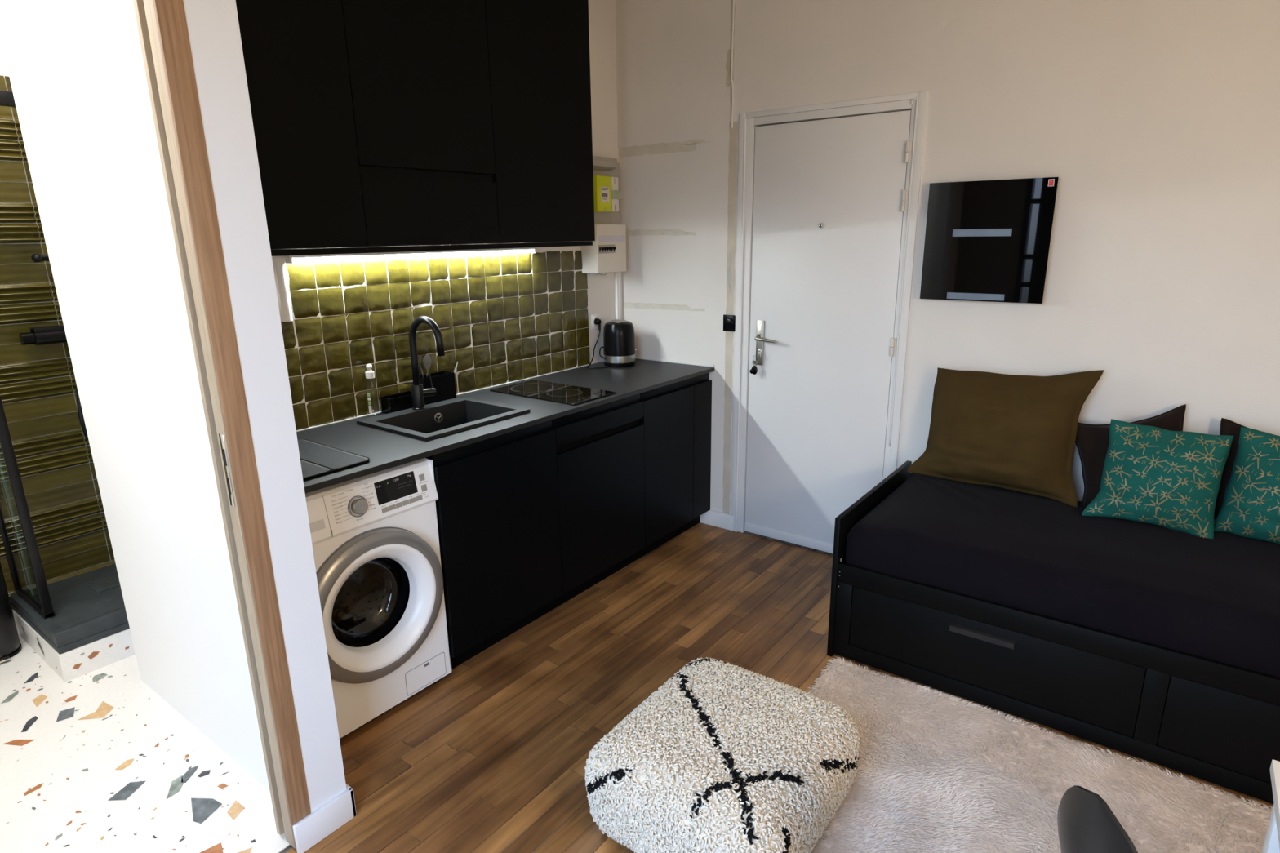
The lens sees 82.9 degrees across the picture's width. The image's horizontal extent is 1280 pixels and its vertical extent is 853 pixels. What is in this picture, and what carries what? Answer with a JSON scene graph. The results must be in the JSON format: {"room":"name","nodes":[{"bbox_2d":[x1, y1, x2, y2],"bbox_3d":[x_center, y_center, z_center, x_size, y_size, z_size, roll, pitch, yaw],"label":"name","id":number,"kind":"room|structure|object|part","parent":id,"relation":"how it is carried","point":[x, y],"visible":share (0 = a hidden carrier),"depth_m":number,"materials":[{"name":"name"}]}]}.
{"room":"studio apartment","nodes":[
{"label":"studio apartment","id":0,"kind":"room"},
{"bbox_2d":[0,35,8,70],"bbox_3d":[-1.922,-0.338,2.194,2.140,2.750,2.320,10,19,36],"label":"wall","id":1,"kind":"structure","parent":0,"point":[3,65],"depth_m":2.76,"materials":[{"name":"white paint"}]},
{"bbox_2d":[0,69,115,608],"bbox_3d":[-2.567,-0.273,2.816,0.034,2.120,1.858,10,19,36],"label":"shower tiles","id":2,"kind":"structure","parent":1,"relation":"attached to","point":[53,455],"depth_m":2.98,"materials":[{"name":"green tile"}]},
{"bbox_2d":[18,253,88,442],"bbox_3d":[-2.357,-0.575,2.935,0.104,1.508,0.315,10,19,36],"label":"shower mixer","id":3,"kind":"object","parent":2,"relation":"attached to","point":[38,335],"visible":0.34,"depth_m":2.90,"materials":[{"name":"black metal"}]},
{"bbox_3d":[-2.430,-0.349,2.877,0.048,0.048,0.041,10,19,36],"label":"control knob","id":4,"kind":"part","parent":3,"relation":"part of","materials":[{"name":"black plastic"}]},
{"bbox_2d":[12,608,135,682],"bbox_3d":[-2.072,0.748,3.247,0.591,0.113,1.019,10,19,36],"label":"shower curb","id":5,"kind":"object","parent":1,"relation":"attached to","point":[80,661],"depth_m":2.78,"materials":[{"name":"stone"}]},
{"bbox_2d":[9,563,129,654],"bbox_3d":[-2.074,0.652,3.224,0.583,0.082,1.012,10,19,36],"label":"shower tray","id":6,"kind":"object","parent":5,"relation":"on","point":[88,607],"visible":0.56,"depth_m":2.87,"materials":[{"name":"stone"}]},
{"bbox_2d":[0,89,54,618],"bbox_3d":[-2.085,-0.284,2.982,0.570,1.880,0.982,10,19,36],"label":"screen","id":7,"kind":"object","parent":6,"relation":"on","point":[42,605],"visible":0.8,"depth_m":2.75,"materials":[{"name":"black metal"}]},
{"bbox_3d":[-2.097,-1.171,2.744,0.570,0.044,0.982,10,19,36],"label":"rail","id":8,"kind":"part","parent":7,"relation":"part of","materials":[{"name":"black metal"}]},
{"bbox_3d":[-2.594,-0.220,2.772,0.017,1.878,0.022,10,19,36],"label":"wall post","id":9,"kind":"part","parent":7,"relation":"part of","materials":[{"name":"black metal"}]},
{"bbox_3d":[-2.304,-0.170,2.569,0.018,1.878,0.030,10,19,36],"label":"post","id":10,"kind":"part","parent":7,"relation":"part of","materials":[{"name":"black metal"}]},
{"bbox_3d":[-2.434,0.704,2.913,0.375,0.016,0.034,10,19,36],"label":"rail","id":11,"kind":"part","parent":7,"relation":"part of","materials":[{"name":"black metal"}]},
{"bbox_2d":[296,356,711,431],"bbox_3d":[-0.583,-0.107,3.100,0.600,0.010,2.403,10,19,36],"label":"trim","id":12,"kind":"structure","parent":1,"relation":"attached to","point":[637,357],"depth_m":3.66,"materials":[{"name":"white plastic"}]},
{"bbox_2d":[0,0,270,791],"bbox_3d":[-1.401,-0.307,2.055,1.135,2.750,0.087,10,19,36],"label":"wall","id":13,"kind":"structure","parent":0,"point":[76,68],"depth_m":2.07,"materials":[{"name":"white paint"}]},
{"bbox_2d":[133,0,296,848],"bbox_3d":[-0.960,-0.036,1.674,0.093,2.388,0.050,10,19,36],"label":"trim","id":14,"kind":"structure","parent":13,"relation":"attached to","point":[144,13],"depth_m":1.64,"materials":[{"name":"brown wood"}]},
{"bbox_2d":[182,0,346,813],"bbox_3d":[-1.293,-0.079,1.197,0.101,2.750,1.382,10,19,36],"label":"wall partition","id":15,"kind":"structure","parent":0,"point":[213,25],"depth_m":1.68,"materials":[{"name":"white paint"}]},
{"bbox_2d":[152,0,311,825],"bbox_3d":[-0.919,-0.069,1.634,0.012,2.306,0.053,10,19,36],"label":"trim","id":16,"kind":"structure","parent":15,"relation":"attached to","point":[170,15],"depth_m":1.62,"materials":[{"name":"brown wood"}]},
{"bbox_2d":[218,433,235,506],"bbox_3d":[-0.954,0.102,1.673,0.020,0.175,0.003,10,19,36],"label":"strike plate","id":17,"kind":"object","parent":16,"relation":"attached to","point":[221,436],"depth_m":1.67,"materials":[{"name":"silver metal"}]},
{"bbox_2d":[292,783,356,852],"bbox_3d":[-0.968,1.059,2.062,0.285,0.092,0.171,10,19,36],"label":"baseboard","id":18,"kind":"structure","parent":15,"relation":"attached to","point":[331,816],"depth_m":1.97,"materials":[{"name":"white paint"}]},
{"bbox_2d":[271,1,617,430],"bbox_3d":[-0.867,-0.614,3.174,0.112,2.750,2.411,10,19,36],"label":"wall","id":19,"kind":"structure","parent":0,"point":[504,318],"depth_m":3.10,"materials":[{"name":"green tile"}]},
{"bbox_2d":[271,255,293,322],"bbox_3d":[-1.403,-0.445,2.394,0.040,0.240,0.493,10,19,36],"label":"trim","id":20,"kind":"structure","parent":19,"relation":"attached to","point":[278,264],"depth_m":2.56,"materials":[{"name":"paint"}]},
{"bbox_2d":[235,0,367,256],"bbox_3d":[-1.237,-1.115,2.151,0.358,1.183,0.591,10,19,36],"label":"upper cabinet","id":21,"kind":"object","parent":19,"relation":"attached to","point":[295,51],"visible":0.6,"depth_m":2.20,"materials":[{"name":"black wood"}]},
{"bbox_3d":[-1.097,-0.529,2.206,0.016,0.019,0.591,10,19,36],"label":"light rail","id":22,"kind":"part","parent":21,"relation":"part of","materials":[{"name":"black laminate"}]},
{"bbox_2d":[341,0,499,253],"bbox_3d":[-0.883,-1.242,2.608,0.358,1.183,0.589,10,19,36],"label":"upper cabinet","id":23,"kind":"object","parent":19,"relation":"attached to","point":[419,69],"visible":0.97,"depth_m":2.52,"materials":[{"name":"black wood"}]},
{"bbox_2d":[271,247,536,263],"bbox_3d":[-0.926,-0.700,2.944,0.034,0.032,1.386,10,19,36],"label":"light","id":24,"kind":"object","parent":23,"relation":"attached to","point":[329,257],"visible":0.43,"depth_m":2.88,"materials":[{"name":"white plastic"}]},
{"bbox_3d":[-1.292,-0.578,2.476,0.010,0.016,0.173,12,19,39],"label":"cord","id":25,"kind":"part","parent":24,"relation":"part of","materials":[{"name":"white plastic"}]},
{"bbox_3d":[-0.749,-1.353,2.473,0.019,0.902,0.587,10,19,36],"label":"door","id":26,"kind":"part","parent":23,"relation":"part of","materials":[{"name":"black laminate"}]},
{"bbox_3d":[-0.744,-0.656,2.662,0.016,0.019,0.589,10,19,36],"label":"light rail","id":27,"kind":"part","parent":23,"relation":"part of","materials":[{"name":"black laminate"}]},
{"bbox_2d":[484,0,595,248],"bbox_3d":[-0.532,-1.368,3.061,0.358,1.183,0.584,10,19,36],"label":"upper cabinet","id":28,"kind":"object","parent":19,"relation":"attached to","point":[539,58],"visible":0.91,"depth_m":2.96,"materials":[{"name":"black wood"}]},
{"bbox_3d":[-0.396,-0.781,3.111,0.016,0.019,0.572,10,19,36],"label":"light rail","id":29,"kind":"part","parent":28,"relation":"part of","materials":[{"name":"black laminate"}]},
{"bbox_2d":[590,313,600,329],"bbox_3d":[-0.241,-0.573,3.962,0.011,0.084,0.086,10,19,36],"label":"wall socket","id":30,"kind":"object","parent":19,"relation":"attached to","point":[593,326],"visible":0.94,"depth_m":3.94,"materials":[{"name":"white plastic"}]},
{"bbox_2d":[588,0,617,159],"bbox_3d":[-0.235,-1.763,3.654,0.035,0.795,0.325,10,19,36],"label":"trim","id":31,"kind":"structure","parent":19,"relation":"attached to","point":[601,12],"depth_m":3.69,"materials":[{"name":"paint"}]},
{"bbox_2d":[580,223,626,275],"bbox_3d":[-0.189,-0.937,3.844,0.126,0.261,0.242,10,19,36],"label":"breaker panel","id":32,"kind":"object","parent":19,"relation":"attached to","point":[607,253],"visible":0.99,"depth_m":3.78,"materials":[{"name":"beige plastic"}]},
{"bbox_2d":[592,163,620,224],"bbox_3d":[-0.216,-1.216,3.806,0.044,0.330,0.308,10,19,36],"label":"board","id":33,"kind":"object","parent":19,"relation":"attached to","point":[613,217],"visible":0.09,"depth_m":3.85,"materials":[{"name":"white plastic"}]},
{"bbox_2d":[592,155,617,171],"bbox_3d":[-0.222,-1.344,3.713,0.107,0.065,0.212,10,19,36],"label":"duct cover","id":34,"kind":"object","parent":33,"relation":"attached to","point":[599,163],"visible":0.55,"depth_m":3.70,"materials":[{"name":"white plastic"}]},
{"bbox_2d":[593,175,621,212],"bbox_3d":[-0.183,-1.201,3.752,0.074,0.176,0.206,10,19,36],"label":"meter","id":35,"kind":"object","parent":33,"relation":"attached to","point":[606,193],"visible":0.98,"depth_m":3.71,"materials":[{"name":"yellow plastic"}]},
{"bbox_2d":[614,271,622,319],"bbox_3d":[-0.118,-0.633,4.106,0.023,0.494,0.045,10,19,36],"label":"trim","id":36,"kind":"structure","parent":19,"relation":"attached to","point":[618,275],"depth_m":4.07,"materials":[{"name":"white plastic"}]},
{"bbox_2d":[0,522,1273,852],"bbox_3d":[-0.074,1.086,2.214,5.110,0.061,3.913,10,19,36],"label":"floor","id":37,"kind":"structure","parent":0,"point":[489,757],"depth_m":2.41,"materials":[{"name":"brown wood"}]},
{"bbox_2d":[0,562,22,663],"bbox_3d":[-2.555,0.696,2.819,0.190,0.445,0.166,10,19,36],"label":"pedal bin","id":38,"kind":"object","parent":37,"relation":"on","point":[11,646],"visible":1,"depth_m":2.85,"materials":[{"name":"black metal"}]},
{"bbox_2d":[305,457,452,739],"bbox_3d":[-1.076,0.553,2.495,0.584,0.850,0.596,10,19,36],"label":"washing machine","id":39,"kind":"object","parent":37,"relation":"on","point":[375,539],"visible":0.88,"depth_m":2.41,"materials":[{"name":"white metal"}]},
{"bbox_3d":[-0.874,0.250,2.260,0.031,0.052,0.049,10,19,36],"label":"dial knob","id":40,"kind":"part","parent":39,"relation":"part of","materials":[{"name":"metal"}]},
{"bbox_3d":[-0.904,0.573,2.397,0.119,0.320,0.320,10,19,36],"label":"porthole glass","id":41,"kind":"part","parent":39,"relation":"part of","materials":[{"name":"black glass"}]},
{"bbox_3d":[-0.910,0.246,2.282,0.088,0.151,0.596,10,19,36],"label":"control panel","id":42,"kind":"part","parent":39,"relation":"part of","materials":[{"name":"white plastic"}]},
{"bbox_2d":[425,419,562,669],"bbox_3d":[-0.750,0.409,2.973,0.590,0.873,0.588,10,19,36],"label":"base cabinet","id":43,"kind":"object","parent":37,"relation":"on","point":[497,502],"visible":0.55,"depth_m":2.76,"materials":[{"name":"black wood"}]},
{"bbox_3d":[-0.545,0.085,2.725,0.032,0.124,0.588,10,19,36],"label":"recessed rail","id":44,"kind":"part","parent":43,"relation":"part of","materials":[{"name":"black"}]},
{"bbox_2d":[551,393,644,608],"bbox_3d":[-0.393,0.281,3.433,0.590,0.873,0.598,10,19,36],"label":"base cabinet","id":45,"kind":"object","parent":37,"relation":"on","point":[600,449],"visible":0.57,"depth_m":3.23,"materials":[{"name":"black wood"}]},
{"bbox_3d":[-0.189,-0.043,3.184,0.032,0.124,0.598,10,19,36],"label":"recessed rail","id":46,"kind":"part","parent":45,"relation":"part of","materials":[{"name":"black"}]},
{"bbox_3d":[-0.169,-0.012,3.177,0.019,0.091,0.597,10,19,36],"label":"drawer","id":47,"kind":"part","parent":45,"relation":"part of","materials":[{"name":"black"}]},
{"bbox_2d":[635,373,711,559],"bbox_3d":[-0.030,0.151,3.901,0.590,0.873,0.611,10,19,36],"label":"base cabinet","id":48,"kind":"object","parent":37,"relation":"on","point":[676,420],"visible":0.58,"depth_m":3.70,"materials":[{"name":"black"}]},
{"bbox_2d":[296,358,714,493],"bbox_3d":[-0.573,-0.091,3.095,0.622,0.020,2.404,10,19,36],"label":"countertop","id":49,"kind":"structure","parent":48,"relation":"on","point":[385,450],"depth_m":2.78,"materials":[{"name":"stone"}]},
{"bbox_2d":[297,439,369,481],"bbox_3d":[-1.136,0.117,2.289,0.422,0.009,0.384,10,19,36],"label":"drying mat","id":50,"kind":"object","parent":49,"relation":"on","point":[317,460],"visible":0.38,"depth_m":2.31,"materials":[{"name":"black plastic"}]},
{"bbox_3d":[-1.174,0.128,2.238,0.410,0.002,0.239,10,19,36],"label":"ribbed panel","id":51,"kind":"part","parent":50,"relation":"part of","materials":[{"name":"grey rubber"}]},
{"bbox_3d":[-1.061,0.087,2.384,0.410,0.002,0.125,10,19,36],"label":"ribbed panel","id":52,"kind":"part","parent":50,"relation":"part of","materials":[{"name":"grey rubber"}]},
{"bbox_2d":[364,364,381,417],"bbox_3d":[-1.062,-0.144,2.869,0.057,0.210,0.057,-10,17,-30],"label":"dish soap bottle","id":53,"kind":"object","parent":49,"relation":"on","point":[370,374],"visible":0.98,"depth_m":2.84,"materials":[{"name":"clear plastic"}]},
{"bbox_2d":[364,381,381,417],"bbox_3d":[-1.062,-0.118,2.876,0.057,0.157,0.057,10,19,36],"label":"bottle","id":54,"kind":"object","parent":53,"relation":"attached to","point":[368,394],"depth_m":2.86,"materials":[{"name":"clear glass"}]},
{"bbox_2d":[379,391,413,413],"bbox_3d":[-0.983,-0.098,2.974,0.068,0.066,0.142,10,19,36],"label":"sponge caddy","id":55,"kind":"object","parent":49,"relation":"on","point":[391,403],"visible":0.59,"depth_m":2.94,"materials":[{"name":"black plastic"}]},
{"bbox_2d":[408,315,444,409],"bbox_3d":[-0.830,-0.251,2.883,0.207,0.380,0.096,10,19,36],"label":"tap","id":56,"kind":"object","parent":49,"relation":"on","point":[418,393],"visible":1,"depth_m":2.89,"materials":[{"name":"black metal"}]},
{"bbox_2d":[419,370,456,404],"bbox_3d":[-0.877,-0.163,3.105,0.068,0.122,0.162,10,19,36],"label":"holder","id":57,"kind":"object","parent":49,"relation":"on","point":[444,382],"visible":0.52,"depth_m":3.09,"materials":[{"name":"black plastic"}]},
{"bbox_2d":[417,355,423,377],"bbox_3d":[-0.918,-0.200,3.065,0.004,0.205,0.038,10,19,36],"label":"fork","id":58,"kind":"object","parent":57,"relation":"in","point":[420,365],"visible":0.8,"depth_m":3.05,"materials":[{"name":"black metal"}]},
{"bbox_2d":[423,353,431,377],"bbox_3d":[-0.896,-0.203,3.068,0.014,0.210,0.050,10,19,36],"label":"spoon","id":59,"kind":"object","parent":57,"relation":"in","point":[427,359],"visible":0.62,"depth_m":3.06,"materials":[{"name":"silver metal"}]},
{"bbox_2d":[453,361,457,373],"bbox_3d":[-0.826,-0.203,3.179,0.004,0.155,0.093,8,17,29],"label":"knife","id":60,"kind":"object","parent":57,"relation":"in","point":[456,364],"visible":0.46,"depth_m":3.19,"materials":[{"name":"silver metal"}]},
{"bbox_2d":[356,396,529,440],"bbox_3d":[-0.763,0.042,2.873,0.422,0.183,0.508,10,19,36],"label":"sink","id":61,"kind":"object","parent":49,"relation":"in","point":[453,415],"visible":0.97,"depth_m":2.94,"materials":[{"name":"black stone"}]},
{"bbox_3d":[-0.752,0.044,2.865,0.313,0.182,0.439,10,19,36],"label":"bowl","id":62,"kind":"part","parent":61,"relation":"part of","materials":[{"name":"black stone"}]},
{"bbox_2d":[489,379,616,405],"bbox_3d":[-0.398,-0.159,3.289,0.518,0.007,0.286,10,19,36],"label":"cooktop","id":63,"kind":"object","parent":49,"relation":"in","point":[568,394],"visible":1,"depth_m":3.26,"materials":[{"name":"black glass"}]},
{"bbox_2d":[586,318,636,368],"bbox_3d":[-0.165,-0.454,3.918,0.291,0.248,0.207,-6,16,-20],"label":"kettle","id":64,"kind":"object","parent":49,"relation":"on","point":[619,337],"visible":1,"depth_m":3.86,"materials":[{"name":"black plastic"}]},
{"bbox_3d":[-0.211,-0.432,3.887,0.103,0.224,0.175,5,16,19],"label":"cord","id":65,"kind":"part","parent":64,"relation":"part of","materials":[{"name":"black plastic"}]},
{"bbox_3d":[0.145,0.192,3.662,0.019,0.738,0.433,10,19,36],"label":"door","id":66,"kind":"part","parent":48,"relation":"part of","materials":[{"name":"black"}]},
{"bbox_3d":[0.173,-0.173,3.652,0.032,0.124,0.611,10,19,36],"label":"recessed rail","id":67,"kind":"part","parent":48,"relation":"part of","materials":[{"name":"black"}]},
{"bbox_3d":[0.328,0.127,3.898,0.019,0.738,0.175,10,19,36],"label":"filler panel","id":68,"kind":"part","parent":48,"relation":"part of","materials":[{"name":"black"}]},
{"bbox_2d":[804,655,1272,852],"bbox_3d":[1.009,1.141,1.771,1.697,0.034,1.417,10,19,36],"label":"rug","id":69,"kind":"object","parent":37,"relation":"on","point":[937,772],"visible":0.81,"depth_m":2.10,"materials":[{"name":"fur"}]},
{"bbox_2d":[582,656,862,852],"bbox_3d":[0.240,0.947,2.027,0.598,0.302,0.654,10,19,36],"label":"pouf","id":70,"kind":"object","parent":69,"relation":"on","point":[723,757],"visible":1,"depth_m":1.87,"materials":[{"name":"beige fabric"}]},
{"bbox_2d":[1057,785,1137,852],"bbox_3d":[0.921,0.903,1.186,0.493,0.760,0.433,-2,15,-6],"label":"shell chair","id":71,"kind":"object","parent":69,"relation":"on","point":[1086,824],"visible":1,"depth_m":1.09,"materials":[{"name":"black plastic"}]},
{"bbox_2d":[826,460,1279,804],"bbox_3d":[1.792,0.671,2.455,2.060,0.570,0.858,10,19,36],"label":"daybed","id":72,"kind":"object","parent":37,"relation":"on","point":[1220,725],"visible":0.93,"depth_m":2.31,"materials":[{"name":"black wood"}]},
{"bbox_3d":[0.980,0.522,3.052,0.020,0.570,0.844,10,19,36],"label":"panel","id":73,"kind":"part","parent":72,"relation":"part of","materials":[{"name":"black wood"}]},
{"bbox_3d":[1.143,0.701,2.425,0.200,0.022,0.022,10,19,36],"label":"handle","id":74,"kind":"part","parent":72,"relation":"part of","materials":[{"name":"black"}]},
{"bbox_3d":[1.155,0.772,2.460,0.898,0.241,0.016,10,19,36],"label":"drawer","id":75,"kind":"part","parent":72,"relation":"part of","materials":[{"name":"black wood"}]},
{"bbox_3d":[1.554,0.836,2.167,2.019,0.378,0.018,10,19,36],"label":"frame","id":76,"kind":"part","parent":72,"relation":"part of","materials":[{"name":"black wood"}]},
{"bbox_2d":[845,472,1279,677],"bbox_3d":[1.794,0.498,2.415,2.006,0.203,0.799,10,19,36],"label":"mattress","id":77,"kind":"object","parent":72,"relation":"on","point":[1217,598],"visible":0.86,"depth_m":2.37,"materials":[{"name":"black fabric"}]},
{"bbox_2d":[906,367,1103,507],"bbox_3d":[1.443,0.003,2.923,0.648,0.514,0.230,13,20,42],"label":"cushion","id":78,"kind":"object","parent":77,"relation":"on","point":[1011,432],"visible":1,"depth_m":2.84,"materials":[{"name":"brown fabric"}]},
{"bbox_2d":[1075,404,1186,506],"bbox_3d":[1.834,0.130,2.704,0.475,0.452,0.155,9,18,33],"label":"cushion","id":79,"kind":"object","parent":77,"relation":"on","point":[1091,442],"visible":0.36,"depth_m":2.73,"materials":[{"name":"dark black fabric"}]},
{"bbox_2d":[1081,418,1233,538],"bbox_3d":[1.816,0.186,2.562,0.394,0.384,0.150,9,18,33],"label":"cushion","id":80,"kind":"object","parent":77,"relation":"on","point":[1168,479],"visible":0.99,"depth_m":2.51,"materials":[{"name":"teal fabric"}]},
{"bbox_2d":[1213,417,1268,519],"bbox_3d":[2.164,0.196,2.473,0.412,0.398,0.161,13,21,43],"label":"cushion","id":81,"kind":"object","parent":77,"relation":"on","point":[1228,427],"visible":0.14,"depth_m":2.52,"materials":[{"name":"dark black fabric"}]},
{"bbox_2d":[1213,426,1279,544],"bbox_3d":[2.143,0.222,2.364,0.170,0.381,0.377,-13,19,-38],"label":"cushion","id":82,"kind":"object","parent":77,"relation":"on","point":[1251,506],"visible":1,"depth_m":2.40,"materials":[{"name":"teal fabric"}]},
{"bbox_3d":[1.923,0.910,1.903,0.895,0.241,0.016,10,19,36],"label":"drawer","id":83,"kind":"part","parent":72,"relation":"part of","materials":[{"name":"black wood"}]},
{"bbox_2d":[1261,760,1279,852],"bbox_3d":[1.016,1.077,0.647,0.747,0.739,1.102,10,19,36],"label":"table","id":84,"kind":"object","parent":37,"relation":"on","point":[1272,840],"visible":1,"depth_m":1.17,"materials":[{"name":"white laminate"}]},
{"bbox_3d":[1.054,0.919,1.247,0.040,0.703,0.040,10,19,36],"label":"leg","id":85,"kind":"part","parent":84,"relation":"part of","materials":[{"name":"white laminate"}]},
{"bbox_2d":[614,0,1279,523],"bbox_3d":[1.468,-0.600,3.007,4.050,2.752,0.120,10,19,36],"label":"wall","id":86,"kind":"structure","parent":0,"point":[1157,122],"depth_m":2.78,"materials":[{"name":"paint"}]},
{"bbox_2d":[619,138,710,311],"bbox_3d":[0.123,-1.049,3.847,0.570,0.860,0.001,10,19,36],"label":"wall shelves","id":87,"kind":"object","parent":86,"relation":"attached to","point":[673,147],"depth_m":3.84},
{"bbox_2d":[631,29,732,397],"bbox_3d":[0.218,-1.047,3.772,0.638,1.758,0.001,10,19,36],"label":"trim","id":88,"kind":"structure","parent":86,"relation":"attached to","point":[729,270],"depth_m":3.67,"materials":[{"name":"white paint"}]},
{"bbox_2d":[699,510,733,530],"bbox_3d":[0.208,0.476,4.196,0.762,0.088,0.014,10,19,36],"label":"baseboard","id":89,"kind":"structure","parent":86,"relation":"attached to","point":[725,521],"depth_m":4.02,"materials":[{"name":"paint"}]},
{"bbox_2d":[723,314,735,331],"bbox_3d":[0.459,-0.530,3.719,0.076,0.084,0.017,10,19,36],"label":"light switch","id":90,"kind":"object","parent":86,"relation":"attached to","point":[729,321],"visible":1,"depth_m":3.71,"materials":[{"name":"black plastic"}]},
{"bbox_3d":[0.456,-0.529,3.715,0.054,0.054,0.008,10,19,36],"label":"rotary knob","id":91,"kind":"part","parent":90,"relation":"part of","materials":[{"name":"black plastic"}]},
{"bbox_2d":[722,7,737,514],"bbox_3d":[0.449,-0.807,3.661,0.073,2.662,0.001,10,19,36],"label":"trim","id":92,"kind":"structure","parent":86,"relation":"attached to","point":[732,157],"depth_m":3.69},
{"bbox_2d":[729,0,734,128],"bbox_3d":[0.434,-1.762,3.398,0.020,0.678,0.016,-2,15,-5],"label":"cable","id":93,"kind":"object","parent":86,"relation":"attached to","point":[733,1],"visible":1,"depth_m":3.41,"materials":[{"name":"white plastic"}]},
{"bbox_2d":[730,90,928,553],"bbox_3d":[0.837,-0.397,3.473,0.867,2.132,0.123,10,19,36],"label":"door","id":94,"kind":"structure","parent":86,"relation":"in","point":[822,205],"depth_m":3.42,"materials":[{"name":"white paint"}]},
{"bbox_2d":[749,352,759,374],"bbox_3d":[0.576,-0.318,3.656,0.044,0.113,0.018,8,17,29],"label":"keys","id":95,"kind":"object","parent":94,"relation":"hanging from","point":[753,371],"visible":1,"depth_m":3.65,"materials":[{"name":"silver metal"}]},
{"bbox_3d":[0.604,-0.421,3.646,0.040,0.225,0.011,10,19,36],"label":"handle plate","id":96,"kind":"part","parent":94,"relation":"part of","materials":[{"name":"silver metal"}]},
{"bbox_3d":[0.621,-0.435,3.586,0.123,0.033,0.056,10,19,36],"label":"lever","id":97,"kind":"part","parent":94,"relation":"part of","materials":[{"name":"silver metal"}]},
{"bbox_2d":[888,96,918,446],"bbox_3d":[1.138,-0.632,3.167,0.031,1.496,0.011,10,19,36],"label":"door frame","id":98,"kind":"structure","parent":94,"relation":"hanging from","point":[916,99],"depth_m":3.13,"materials":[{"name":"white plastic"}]},
{"bbox_2d":[920,177,1058,303],"bbox_3d":[1.390,-0.742,2.911,0.463,0.467,0.062,10,19,36],"label":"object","id":99,"kind":"object","parent":86,"relation":"attached to","point":[985,240],"visible":1,"depth_m":2.88,"materials":[{"name":"black glass"}]}
]}

